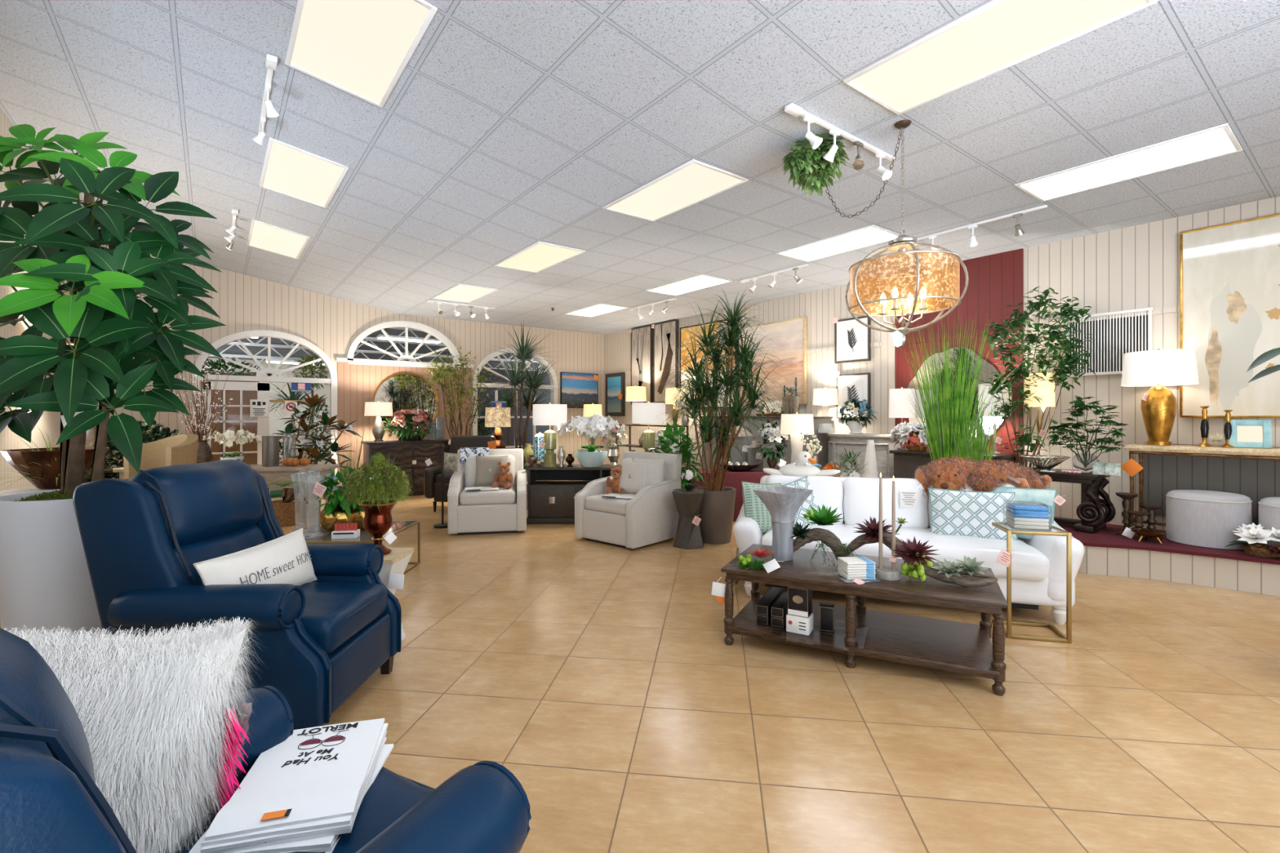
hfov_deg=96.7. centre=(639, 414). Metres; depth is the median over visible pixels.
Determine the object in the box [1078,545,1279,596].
wall paneling
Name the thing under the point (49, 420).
wall
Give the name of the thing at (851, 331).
print
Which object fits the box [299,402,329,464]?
shrub
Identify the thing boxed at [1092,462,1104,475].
pack
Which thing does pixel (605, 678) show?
floor
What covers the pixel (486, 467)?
pillow
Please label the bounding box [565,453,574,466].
vase
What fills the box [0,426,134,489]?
bronze bowl
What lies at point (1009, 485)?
cushion
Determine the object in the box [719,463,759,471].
dough bowl
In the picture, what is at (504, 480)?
teddy bear
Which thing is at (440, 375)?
tree
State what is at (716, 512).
tree
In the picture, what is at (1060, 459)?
bowl
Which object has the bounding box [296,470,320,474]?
crystal vase
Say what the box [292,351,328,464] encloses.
tree
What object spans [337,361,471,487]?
wall
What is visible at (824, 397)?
table lamp
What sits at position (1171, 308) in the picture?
trim
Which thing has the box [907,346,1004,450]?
mirror
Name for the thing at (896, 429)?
flower
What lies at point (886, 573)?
candle holder
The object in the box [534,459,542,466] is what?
vase
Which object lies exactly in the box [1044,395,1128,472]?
plant
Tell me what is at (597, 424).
orchid plant
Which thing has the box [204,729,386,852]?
tea towel
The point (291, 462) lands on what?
pumpkin
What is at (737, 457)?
statue
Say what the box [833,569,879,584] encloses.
acrylic tray
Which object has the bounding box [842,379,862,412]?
print
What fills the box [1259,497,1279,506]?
cushion
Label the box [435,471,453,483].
seat cushion
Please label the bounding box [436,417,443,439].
vase
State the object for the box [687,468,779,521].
draped table
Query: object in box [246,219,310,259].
ceiling light
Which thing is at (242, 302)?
wall
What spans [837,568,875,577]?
napkin
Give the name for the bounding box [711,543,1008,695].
coffee table
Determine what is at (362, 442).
grass
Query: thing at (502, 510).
swivel armchair
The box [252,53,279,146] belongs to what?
track light
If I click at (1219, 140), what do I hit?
recessed light
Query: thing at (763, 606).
gift box
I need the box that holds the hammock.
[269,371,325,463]
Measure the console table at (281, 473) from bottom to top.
0.894 m
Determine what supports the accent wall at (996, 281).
attached to the wall at (1135, 267)
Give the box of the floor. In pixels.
[0,471,1279,852]
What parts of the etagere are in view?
post, post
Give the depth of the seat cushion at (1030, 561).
4.09 m
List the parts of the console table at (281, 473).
leg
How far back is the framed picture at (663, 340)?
11.90 m
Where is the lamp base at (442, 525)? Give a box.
[433,444,447,528]
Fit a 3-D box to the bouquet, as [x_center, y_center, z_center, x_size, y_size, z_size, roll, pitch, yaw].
[1.833,0.414,7.849,0.553,0.747,0.577,0,0,-37]
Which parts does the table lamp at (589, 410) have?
lamp shade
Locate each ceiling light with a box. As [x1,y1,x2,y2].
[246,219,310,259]
[259,137,348,208]
[284,0,437,108]
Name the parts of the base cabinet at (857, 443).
panel moulding, panel moulding, panel moulding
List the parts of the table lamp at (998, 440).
lamp shade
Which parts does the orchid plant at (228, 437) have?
pot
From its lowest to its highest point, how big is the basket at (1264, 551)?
0.079 m
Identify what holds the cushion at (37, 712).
on the recliner at (51, 800)
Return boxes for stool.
[671,488,704,549]
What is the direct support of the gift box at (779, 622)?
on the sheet
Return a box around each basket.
[271,499,295,527]
[1240,542,1279,557]
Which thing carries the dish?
on the platform at (1108, 537)
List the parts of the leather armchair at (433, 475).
armrest, leg, backrest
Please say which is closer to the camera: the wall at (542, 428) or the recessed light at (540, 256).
the recessed light at (540, 256)
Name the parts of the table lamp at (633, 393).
lamp shade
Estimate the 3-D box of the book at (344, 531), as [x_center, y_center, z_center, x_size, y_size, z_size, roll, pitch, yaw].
[-2.469,0.969,4.776,0.190,0.120,0.112,0,0,-8]
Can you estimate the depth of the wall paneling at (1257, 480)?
5.44 m
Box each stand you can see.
[378,547,414,640]
[1115,492,1137,536]
[1121,511,1150,539]
[1139,504,1163,538]
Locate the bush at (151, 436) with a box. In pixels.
[102,419,182,479]
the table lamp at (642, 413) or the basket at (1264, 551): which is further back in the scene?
the table lamp at (642, 413)
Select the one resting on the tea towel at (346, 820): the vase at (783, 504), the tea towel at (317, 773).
the tea towel at (317, 773)
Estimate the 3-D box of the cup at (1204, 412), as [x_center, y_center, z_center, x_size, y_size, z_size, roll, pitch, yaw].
[5.267,-0.019,5.306,0.068,0.125,0.068,0,0,-37]
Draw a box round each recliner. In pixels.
[0,627,531,852]
[72,458,401,729]
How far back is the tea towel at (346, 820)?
1.17 m
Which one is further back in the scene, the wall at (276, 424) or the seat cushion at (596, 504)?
the wall at (276, 424)
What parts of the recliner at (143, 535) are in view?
armrest, panel, armrest, panel, footrest panel, leg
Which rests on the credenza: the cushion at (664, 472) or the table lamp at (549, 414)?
the table lamp at (549, 414)
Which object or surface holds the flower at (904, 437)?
on the centerpiece
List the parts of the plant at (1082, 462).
stem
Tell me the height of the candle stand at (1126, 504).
0.399 m
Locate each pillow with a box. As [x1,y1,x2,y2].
[1,616,266,852]
[192,528,317,585]
[444,452,457,472]
[474,455,508,487]
[617,458,648,493]
[631,457,664,486]
[741,481,781,534]
[779,475,818,527]
[928,488,1017,540]
[988,485,1066,539]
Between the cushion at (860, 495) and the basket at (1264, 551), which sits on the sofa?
the cushion at (860, 495)
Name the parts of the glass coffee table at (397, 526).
glass, frame, frame, leg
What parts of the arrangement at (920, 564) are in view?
stem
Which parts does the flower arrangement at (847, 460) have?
flower, flower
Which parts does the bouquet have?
flower, flower, flower, flower, flower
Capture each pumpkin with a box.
[281,455,292,466]
[286,455,299,466]
[299,455,311,466]
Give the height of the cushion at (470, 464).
0.458 m
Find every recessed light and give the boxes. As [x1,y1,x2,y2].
[432,284,497,302]
[493,241,585,272]
[564,303,628,317]
[602,159,748,222]
[645,274,732,295]
[775,225,900,262]
[842,0,1157,115]
[1014,123,1242,202]
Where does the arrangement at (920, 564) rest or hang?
on the coffee table at (965, 648)
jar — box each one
[638,434,642,446]
[654,431,659,447]
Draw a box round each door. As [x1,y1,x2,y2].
[200,372,257,464]
[201,381,270,493]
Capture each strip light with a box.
[265,359,323,364]
[375,334,440,343]
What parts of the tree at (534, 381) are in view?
pot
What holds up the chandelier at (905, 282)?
hanging from the ceiling at (509, 126)
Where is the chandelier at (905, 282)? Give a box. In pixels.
[844,120,968,347]
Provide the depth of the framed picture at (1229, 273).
5.30 m
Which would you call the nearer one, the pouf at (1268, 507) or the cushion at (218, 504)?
the cushion at (218, 504)
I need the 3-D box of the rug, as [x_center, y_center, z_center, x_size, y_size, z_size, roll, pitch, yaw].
[-6.634,1.441,10.465,1.600,0.015,0.900,0,0,-37]
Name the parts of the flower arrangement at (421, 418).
flower, flower, flower, flower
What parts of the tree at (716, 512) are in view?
planter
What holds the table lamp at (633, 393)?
on the etagere
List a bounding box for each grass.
[328,406,367,497]
[898,313,1044,462]
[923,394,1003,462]
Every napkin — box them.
[837,556,875,564]
[837,560,875,567]
[837,561,875,569]
[837,564,875,572]
[837,566,875,575]
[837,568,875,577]
[837,571,873,577]
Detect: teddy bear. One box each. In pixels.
[491,462,513,489]
[604,465,626,493]
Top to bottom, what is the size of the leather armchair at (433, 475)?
1.118 m
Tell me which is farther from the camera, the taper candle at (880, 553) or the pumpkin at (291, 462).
the pumpkin at (291, 462)
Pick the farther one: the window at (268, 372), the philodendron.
the window at (268, 372)
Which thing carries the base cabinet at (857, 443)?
on the floor
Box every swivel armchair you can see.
[447,448,526,534]
[573,451,682,549]
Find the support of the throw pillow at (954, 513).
on the sofa
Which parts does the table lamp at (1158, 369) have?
lamp shade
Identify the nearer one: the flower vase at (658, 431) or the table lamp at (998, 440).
the table lamp at (998, 440)
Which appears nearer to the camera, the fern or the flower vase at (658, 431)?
the fern
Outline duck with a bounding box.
[763,451,840,475]
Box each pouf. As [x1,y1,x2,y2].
[1165,489,1252,550]
[1257,497,1279,556]
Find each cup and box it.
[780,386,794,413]
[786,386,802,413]
[1200,405,1208,419]
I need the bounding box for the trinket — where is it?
[1062,470,1081,473]
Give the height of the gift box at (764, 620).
0.061 m
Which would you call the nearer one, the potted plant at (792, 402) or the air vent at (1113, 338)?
the air vent at (1113, 338)
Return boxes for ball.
[727,461,733,465]
[741,461,749,465]
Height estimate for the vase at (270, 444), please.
0.324 m
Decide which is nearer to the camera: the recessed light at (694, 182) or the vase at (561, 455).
the recessed light at (694, 182)
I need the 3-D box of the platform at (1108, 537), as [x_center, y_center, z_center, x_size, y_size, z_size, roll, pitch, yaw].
[4.591,1.175,5.526,1.311,0.030,5.100,0,0,-37]
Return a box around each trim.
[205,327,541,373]
[335,357,473,368]
[555,305,1179,374]
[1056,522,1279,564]
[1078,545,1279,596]
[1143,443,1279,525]
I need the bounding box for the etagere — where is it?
[615,424,688,472]
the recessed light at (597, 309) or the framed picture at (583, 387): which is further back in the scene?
the framed picture at (583, 387)
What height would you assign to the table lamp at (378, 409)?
0.721 m
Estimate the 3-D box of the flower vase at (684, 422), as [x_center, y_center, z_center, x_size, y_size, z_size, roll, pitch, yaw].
[0.863,-0.088,10.751,0.533,0.589,0.542,0,0,-9]
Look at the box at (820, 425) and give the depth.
8.47 m
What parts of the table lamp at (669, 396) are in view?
lamp shade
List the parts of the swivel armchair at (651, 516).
armrest, armrest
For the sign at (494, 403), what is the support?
attached to the window at (553, 400)
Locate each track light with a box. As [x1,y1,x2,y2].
[225,208,238,249]
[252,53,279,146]
[426,299,495,319]
[628,297,676,319]
[740,262,809,293]
[784,102,894,180]
[916,204,1047,250]
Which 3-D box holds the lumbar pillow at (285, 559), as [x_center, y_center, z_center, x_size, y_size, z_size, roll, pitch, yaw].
[-1.835,0.770,2.770,0.206,0.300,0.711,0,0,6]
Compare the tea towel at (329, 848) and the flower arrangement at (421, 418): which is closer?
the tea towel at (329, 848)
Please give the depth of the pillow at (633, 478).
6.57 m
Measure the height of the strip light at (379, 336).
0.066 m
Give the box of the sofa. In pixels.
[732,474,1084,624]
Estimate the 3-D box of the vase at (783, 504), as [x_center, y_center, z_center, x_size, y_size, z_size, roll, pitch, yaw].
[0.951,0.730,3.793,0.323,0.459,0.323,0,0,-35]
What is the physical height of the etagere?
1.242 m
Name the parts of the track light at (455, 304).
rail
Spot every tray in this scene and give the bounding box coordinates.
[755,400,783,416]
[755,413,783,416]
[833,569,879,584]
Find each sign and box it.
[249,399,267,417]
[284,400,297,414]
[291,382,311,391]
[490,400,506,407]
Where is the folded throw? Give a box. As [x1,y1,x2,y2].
[460,447,489,463]
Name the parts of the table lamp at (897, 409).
lamp shade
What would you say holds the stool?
on the floor
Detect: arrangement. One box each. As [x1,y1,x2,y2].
[383,408,436,441]
[790,504,998,587]
[822,448,866,477]
[832,398,876,434]
[1223,522,1279,557]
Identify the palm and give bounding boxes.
[248,367,328,430]
[477,405,494,435]
[479,381,524,448]
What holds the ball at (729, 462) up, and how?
in the dough bowl at (735, 468)
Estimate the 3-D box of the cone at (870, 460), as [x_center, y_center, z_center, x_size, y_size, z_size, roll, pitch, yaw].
[2.656,0.869,6.549,0.240,1.160,0.239,0,0,-37]
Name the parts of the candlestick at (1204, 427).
stem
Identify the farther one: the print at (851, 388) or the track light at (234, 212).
the print at (851, 388)
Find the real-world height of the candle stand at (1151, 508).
0.299 m
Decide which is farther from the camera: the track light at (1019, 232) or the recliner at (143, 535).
the track light at (1019, 232)
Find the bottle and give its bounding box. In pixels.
[794,377,799,413]
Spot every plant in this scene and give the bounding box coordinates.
[175,357,234,462]
[202,429,262,461]
[340,451,415,555]
[557,413,625,467]
[680,470,696,490]
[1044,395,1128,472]
[1246,347,1279,382]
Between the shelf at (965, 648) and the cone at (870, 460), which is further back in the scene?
the cone at (870, 460)
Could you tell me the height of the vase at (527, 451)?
0.299 m
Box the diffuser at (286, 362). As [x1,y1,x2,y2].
[266,361,323,364]
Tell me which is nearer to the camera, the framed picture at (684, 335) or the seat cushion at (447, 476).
the seat cushion at (447, 476)
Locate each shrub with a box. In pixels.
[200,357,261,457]
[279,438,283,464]
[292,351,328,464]
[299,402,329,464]
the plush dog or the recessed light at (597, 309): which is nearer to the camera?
the plush dog
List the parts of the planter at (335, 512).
pot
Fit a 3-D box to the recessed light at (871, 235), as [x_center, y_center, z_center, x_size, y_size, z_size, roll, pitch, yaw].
[2.271,-1.953,6.557,0.620,0.014,1.270,0,0,-37]
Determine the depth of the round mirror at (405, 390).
11.09 m
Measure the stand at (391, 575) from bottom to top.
0.579 m
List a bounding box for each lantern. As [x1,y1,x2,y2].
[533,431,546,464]
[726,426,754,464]
[746,440,764,471]
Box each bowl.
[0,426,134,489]
[397,435,424,440]
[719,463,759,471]
[812,463,822,469]
[905,445,929,450]
[1019,453,1071,471]
[1130,528,1167,537]
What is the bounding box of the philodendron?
[645,418,705,488]
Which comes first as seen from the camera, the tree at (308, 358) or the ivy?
the ivy
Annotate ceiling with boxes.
[0,0,1279,334]
[208,328,544,370]
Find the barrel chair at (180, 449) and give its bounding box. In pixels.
[123,434,198,479]
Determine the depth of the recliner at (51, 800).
0.76 m
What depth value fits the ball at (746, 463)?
7.91 m
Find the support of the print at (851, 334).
attached to the framed picture at (852, 339)
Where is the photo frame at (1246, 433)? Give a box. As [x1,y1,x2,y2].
[1228,419,1271,448]
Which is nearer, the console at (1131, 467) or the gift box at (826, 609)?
the gift box at (826, 609)
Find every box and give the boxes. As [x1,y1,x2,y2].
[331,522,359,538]
[755,586,782,615]
[755,613,771,625]
[770,591,787,617]
[770,612,787,627]
[786,613,813,635]
[787,586,812,617]
[817,427,835,432]
[818,423,832,428]
[819,601,834,631]
[1003,500,1052,531]
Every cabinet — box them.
[702,416,832,469]
[827,432,900,478]
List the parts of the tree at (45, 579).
planter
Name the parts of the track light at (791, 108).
rail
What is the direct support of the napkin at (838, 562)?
on the napkin at (838, 565)
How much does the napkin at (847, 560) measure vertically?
0.014 m
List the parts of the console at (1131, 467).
leg, leg, apron rail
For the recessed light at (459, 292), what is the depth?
9.15 m
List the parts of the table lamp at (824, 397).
lamp shade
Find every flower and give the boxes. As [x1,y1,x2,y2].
[670,443,679,452]
[771,402,782,413]
[845,402,854,408]
[850,407,859,414]
[890,431,895,440]
[891,426,896,434]
[893,426,900,434]
[895,421,910,427]
[896,422,912,436]
[898,434,909,444]
[911,422,927,431]
[918,431,928,444]
[918,433,928,444]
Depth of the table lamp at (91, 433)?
5.87 m
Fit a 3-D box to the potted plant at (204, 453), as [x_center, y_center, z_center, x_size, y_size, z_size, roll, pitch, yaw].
[-4.745,-0.036,6.132,0.579,1.176,0.350,0,0,0]
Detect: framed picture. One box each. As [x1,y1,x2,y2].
[560,372,599,408]
[604,372,624,416]
[628,324,653,404]
[651,320,678,402]
[680,319,738,408]
[740,316,807,405]
[832,315,871,363]
[833,370,871,418]
[1179,213,1279,417]
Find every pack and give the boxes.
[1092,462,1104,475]
[1104,462,1120,475]
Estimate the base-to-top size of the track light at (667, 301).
0.224 m
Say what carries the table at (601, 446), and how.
on the floor
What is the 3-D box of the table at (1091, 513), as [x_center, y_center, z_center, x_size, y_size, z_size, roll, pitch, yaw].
[4.378,0.872,5.954,0.520,0.574,0.866,0,0,-37]
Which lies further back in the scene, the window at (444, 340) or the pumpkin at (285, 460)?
the window at (444, 340)
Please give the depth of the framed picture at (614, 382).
13.40 m
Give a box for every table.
[0,486,55,495]
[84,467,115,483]
[112,464,339,544]
[304,520,420,574]
[581,445,604,448]
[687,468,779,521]
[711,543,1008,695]
[991,522,1071,643]
[1021,466,1115,533]
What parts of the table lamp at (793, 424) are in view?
lamp shade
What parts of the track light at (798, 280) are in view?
rail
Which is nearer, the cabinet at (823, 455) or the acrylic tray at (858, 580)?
the acrylic tray at (858, 580)
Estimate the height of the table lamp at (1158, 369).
0.931 m
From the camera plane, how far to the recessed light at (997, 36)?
3.00 m
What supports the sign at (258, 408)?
attached to the door at (263, 389)
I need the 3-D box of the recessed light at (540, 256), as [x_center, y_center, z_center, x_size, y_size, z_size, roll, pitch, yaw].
[-1.278,-1.953,7.113,0.620,0.014,1.270,0,0,-37]
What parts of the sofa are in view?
armrest, armrest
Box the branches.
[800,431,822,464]
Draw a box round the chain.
[825,129,902,217]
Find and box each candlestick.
[1196,405,1213,446]
[1220,409,1234,447]
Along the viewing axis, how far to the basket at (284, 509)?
7.37 m
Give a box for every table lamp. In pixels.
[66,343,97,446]
[364,400,392,441]
[484,405,511,448]
[533,402,567,466]
[582,403,602,445]
[625,385,646,424]
[631,400,665,453]
[665,387,685,425]
[780,411,813,463]
[813,386,838,423]
[888,386,915,449]
[977,383,1012,453]
[1023,370,1055,468]
[1120,348,1199,445]
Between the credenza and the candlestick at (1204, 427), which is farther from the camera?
the credenza
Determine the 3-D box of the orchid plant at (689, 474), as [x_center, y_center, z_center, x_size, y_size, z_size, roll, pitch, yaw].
[0.539,0.723,6.315,0.186,0.227,0.150,0,0,0]
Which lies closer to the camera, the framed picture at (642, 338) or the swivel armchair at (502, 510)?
the swivel armchair at (502, 510)
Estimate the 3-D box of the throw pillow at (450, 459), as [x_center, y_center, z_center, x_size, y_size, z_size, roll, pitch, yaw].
[-2.878,0.750,8.778,0.360,0.330,0.164,0,0,10]
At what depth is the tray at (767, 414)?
9.01 m
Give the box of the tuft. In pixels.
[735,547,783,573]
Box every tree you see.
[0,124,226,639]
[271,391,363,527]
[422,346,497,444]
[480,324,570,510]
[648,287,796,544]
[977,286,1096,467]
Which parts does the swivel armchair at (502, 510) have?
armrest, armrest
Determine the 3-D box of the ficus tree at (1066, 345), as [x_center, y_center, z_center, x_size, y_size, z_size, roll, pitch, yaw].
[4.291,-0.113,6.168,0.833,2.545,1.016,0,0,-45]
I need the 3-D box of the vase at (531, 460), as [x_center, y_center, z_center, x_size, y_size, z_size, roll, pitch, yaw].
[-1.450,0.619,7.599,0.125,0.159,0.125,0,0,-37]
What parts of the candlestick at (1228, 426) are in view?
stem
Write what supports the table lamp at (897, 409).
on the console at (905, 461)
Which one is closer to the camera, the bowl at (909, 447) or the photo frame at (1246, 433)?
the photo frame at (1246, 433)
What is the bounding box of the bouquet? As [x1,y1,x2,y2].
[751,417,791,469]
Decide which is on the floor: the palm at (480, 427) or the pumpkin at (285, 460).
the palm at (480, 427)
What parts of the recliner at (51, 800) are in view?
panel, armrest, armrest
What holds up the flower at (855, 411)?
on the flower arrangement at (858, 407)
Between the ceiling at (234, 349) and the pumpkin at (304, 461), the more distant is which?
the ceiling at (234, 349)
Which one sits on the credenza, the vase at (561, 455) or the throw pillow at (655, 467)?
the vase at (561, 455)
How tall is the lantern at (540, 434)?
0.459 m
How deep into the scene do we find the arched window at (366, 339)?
13.03 m
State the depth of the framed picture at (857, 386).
8.44 m
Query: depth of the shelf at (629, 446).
12.09 m
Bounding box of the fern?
[266,481,302,488]
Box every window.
[192,330,337,475]
[346,320,461,368]
[471,347,557,463]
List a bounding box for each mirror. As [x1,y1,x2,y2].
[372,372,438,435]
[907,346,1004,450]
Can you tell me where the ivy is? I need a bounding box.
[781,133,849,196]
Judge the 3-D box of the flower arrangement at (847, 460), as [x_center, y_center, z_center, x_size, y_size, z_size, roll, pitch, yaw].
[2.122,0.577,5.851,0.516,0.512,0.444,0,0,-6]
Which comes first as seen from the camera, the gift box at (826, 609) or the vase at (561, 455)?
the gift box at (826, 609)
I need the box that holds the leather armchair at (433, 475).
[423,435,496,511]
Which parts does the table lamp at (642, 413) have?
lamp shade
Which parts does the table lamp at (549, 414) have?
lamp shade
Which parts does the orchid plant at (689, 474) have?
pot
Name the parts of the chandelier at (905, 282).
arm, arm, chain, stem and finial, lamp shade, arm, bulb, arm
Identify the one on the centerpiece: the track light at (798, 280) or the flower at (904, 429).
the flower at (904, 429)
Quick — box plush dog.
[913,455,1052,502]
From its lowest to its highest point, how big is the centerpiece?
0.492 m
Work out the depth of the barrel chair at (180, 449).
5.18 m
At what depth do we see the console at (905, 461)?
7.22 m
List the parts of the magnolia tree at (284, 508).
flower, flower, flower, flower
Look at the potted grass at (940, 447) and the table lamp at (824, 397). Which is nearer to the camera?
the potted grass at (940, 447)
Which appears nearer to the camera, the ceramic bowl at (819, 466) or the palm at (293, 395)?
the ceramic bowl at (819, 466)
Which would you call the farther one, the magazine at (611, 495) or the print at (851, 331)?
the print at (851, 331)
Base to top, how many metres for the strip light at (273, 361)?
0.066 m
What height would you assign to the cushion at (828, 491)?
0.453 m
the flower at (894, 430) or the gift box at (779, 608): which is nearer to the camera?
the gift box at (779, 608)
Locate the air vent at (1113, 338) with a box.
[1064,306,1154,376]
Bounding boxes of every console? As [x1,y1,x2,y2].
[888,448,1016,478]
[1120,443,1279,529]
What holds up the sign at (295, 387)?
attached to the window at (268, 372)
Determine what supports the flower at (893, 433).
on the centerpiece
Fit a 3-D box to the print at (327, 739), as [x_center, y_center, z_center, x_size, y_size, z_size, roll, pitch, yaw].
[-0.822,0.843,1.476,0.108,0.002,0.074,0,-1,-16]
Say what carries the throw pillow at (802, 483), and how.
on the sofa
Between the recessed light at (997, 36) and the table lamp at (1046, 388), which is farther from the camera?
the table lamp at (1046, 388)
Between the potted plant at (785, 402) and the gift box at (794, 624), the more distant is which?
the potted plant at (785, 402)
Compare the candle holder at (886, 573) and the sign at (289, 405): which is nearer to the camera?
the candle holder at (886, 573)
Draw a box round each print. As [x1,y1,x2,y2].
[297,728,348,749]
[840,323,862,356]
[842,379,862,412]
[846,384,859,400]
[847,327,857,351]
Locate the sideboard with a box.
[362,439,450,497]
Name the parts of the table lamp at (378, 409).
lamp shade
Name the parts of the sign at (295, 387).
pink panel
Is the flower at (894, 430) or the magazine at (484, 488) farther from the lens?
the flower at (894, 430)
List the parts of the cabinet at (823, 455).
door, door, door, door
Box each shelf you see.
[616,444,660,448]
[618,424,688,426]
[726,594,1000,679]
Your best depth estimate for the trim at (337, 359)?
10.89 m
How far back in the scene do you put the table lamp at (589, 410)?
12.44 m
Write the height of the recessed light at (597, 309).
0.014 m
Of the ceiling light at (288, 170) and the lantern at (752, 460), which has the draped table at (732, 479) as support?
the lantern at (752, 460)
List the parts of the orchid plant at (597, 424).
stem, pot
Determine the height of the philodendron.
1.405 m
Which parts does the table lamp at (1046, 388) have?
lamp shade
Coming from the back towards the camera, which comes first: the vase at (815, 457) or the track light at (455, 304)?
the track light at (455, 304)
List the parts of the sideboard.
door, door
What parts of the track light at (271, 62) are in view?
rail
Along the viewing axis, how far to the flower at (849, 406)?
7.91 m
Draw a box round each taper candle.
[878,473,882,568]
[891,475,895,570]
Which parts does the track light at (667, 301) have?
rail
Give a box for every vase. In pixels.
[261,435,279,466]
[283,432,295,465]
[289,471,312,533]
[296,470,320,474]
[300,473,326,537]
[427,423,436,439]
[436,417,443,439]
[523,443,533,466]
[526,454,535,467]
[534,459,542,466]
[556,445,565,466]
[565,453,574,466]
[602,427,626,465]
[656,427,681,453]
[672,395,697,426]
[752,486,813,560]
[811,455,818,464]
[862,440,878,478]
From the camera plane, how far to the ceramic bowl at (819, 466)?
6.85 m
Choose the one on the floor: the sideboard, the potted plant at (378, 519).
the sideboard
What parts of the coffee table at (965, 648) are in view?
leg, leg, leg, leg, leg, leg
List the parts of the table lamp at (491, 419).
lamp shade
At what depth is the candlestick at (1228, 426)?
5.12 m
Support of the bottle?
on the cabinet at (823, 455)
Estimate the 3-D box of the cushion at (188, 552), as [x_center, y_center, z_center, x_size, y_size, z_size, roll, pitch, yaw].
[-2.106,0.804,2.830,0.300,0.441,0.630,0,0,0]
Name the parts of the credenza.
door, square pull, panel, door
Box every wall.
[0,106,78,490]
[96,244,604,478]
[201,357,329,464]
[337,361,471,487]
[477,368,550,471]
[604,195,1279,530]
[894,248,1023,463]
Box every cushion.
[0,627,94,782]
[128,459,263,547]
[156,766,433,852]
[173,524,266,585]
[299,581,386,654]
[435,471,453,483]
[459,485,515,505]
[464,454,515,487]
[585,492,635,515]
[623,457,666,481]
[761,523,1049,582]
[764,474,844,524]
[842,476,928,528]
[927,482,1015,528]
[1167,489,1250,502]
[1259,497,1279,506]
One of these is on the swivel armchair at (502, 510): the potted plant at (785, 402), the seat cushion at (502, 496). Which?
the seat cushion at (502, 496)
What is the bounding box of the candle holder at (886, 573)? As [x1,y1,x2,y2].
[875,473,900,580]
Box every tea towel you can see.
[188,737,386,852]
[200,750,378,852]
[201,723,387,846]
[204,718,384,840]
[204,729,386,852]
[273,834,338,852]
[324,743,393,852]
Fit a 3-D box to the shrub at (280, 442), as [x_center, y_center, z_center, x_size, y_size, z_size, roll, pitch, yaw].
[-6.828,0.944,11.001,0.909,1.009,0.790,0,0,4]
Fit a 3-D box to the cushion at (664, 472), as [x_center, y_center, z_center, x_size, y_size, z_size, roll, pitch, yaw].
[0.022,0.760,6.815,0.640,0.458,0.250,0,0,41]
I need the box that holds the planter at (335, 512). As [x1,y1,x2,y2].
[316,462,368,533]
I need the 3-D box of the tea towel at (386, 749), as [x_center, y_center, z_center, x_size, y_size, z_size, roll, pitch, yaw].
[-0.784,0.897,1.339,0.270,0.009,0.400,0,-1,-6]
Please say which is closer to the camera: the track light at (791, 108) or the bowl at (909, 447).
the track light at (791, 108)
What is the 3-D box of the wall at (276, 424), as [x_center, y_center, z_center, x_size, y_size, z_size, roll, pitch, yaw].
[-6.070,-0.750,13.206,13.000,4.400,4.900,0,0,-37]
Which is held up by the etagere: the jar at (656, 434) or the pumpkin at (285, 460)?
the jar at (656, 434)
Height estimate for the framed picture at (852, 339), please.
0.741 m
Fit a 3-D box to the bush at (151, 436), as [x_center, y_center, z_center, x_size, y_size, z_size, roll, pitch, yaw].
[-5.841,0.750,6.608,1.214,1.397,1.212,0,0,-4]
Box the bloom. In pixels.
[1207,432,1226,443]
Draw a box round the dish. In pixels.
[1130,528,1167,543]
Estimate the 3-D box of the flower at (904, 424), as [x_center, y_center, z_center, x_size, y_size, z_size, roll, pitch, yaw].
[3.414,0.135,7.420,0.205,0.115,0.221,0,0,18]
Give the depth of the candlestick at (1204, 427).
5.29 m
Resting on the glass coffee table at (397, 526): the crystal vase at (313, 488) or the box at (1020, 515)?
the crystal vase at (313, 488)
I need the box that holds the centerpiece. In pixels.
[890,421,930,450]
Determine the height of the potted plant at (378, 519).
0.636 m
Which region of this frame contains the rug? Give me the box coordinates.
[270,489,282,497]
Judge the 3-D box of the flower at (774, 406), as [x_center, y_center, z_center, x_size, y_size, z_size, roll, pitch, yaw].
[2.185,-0.121,8.993,0.168,0.194,0.161,0,0,-37]
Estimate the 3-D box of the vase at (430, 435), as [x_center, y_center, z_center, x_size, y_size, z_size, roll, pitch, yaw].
[-3.862,0.318,10.563,0.130,0.300,0.130,0,0,-37]
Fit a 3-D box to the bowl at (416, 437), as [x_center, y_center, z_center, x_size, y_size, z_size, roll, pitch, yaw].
[-4.172,0.418,10.379,0.480,0.099,0.336,0,0,-37]
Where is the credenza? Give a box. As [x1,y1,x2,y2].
[525,464,621,524]

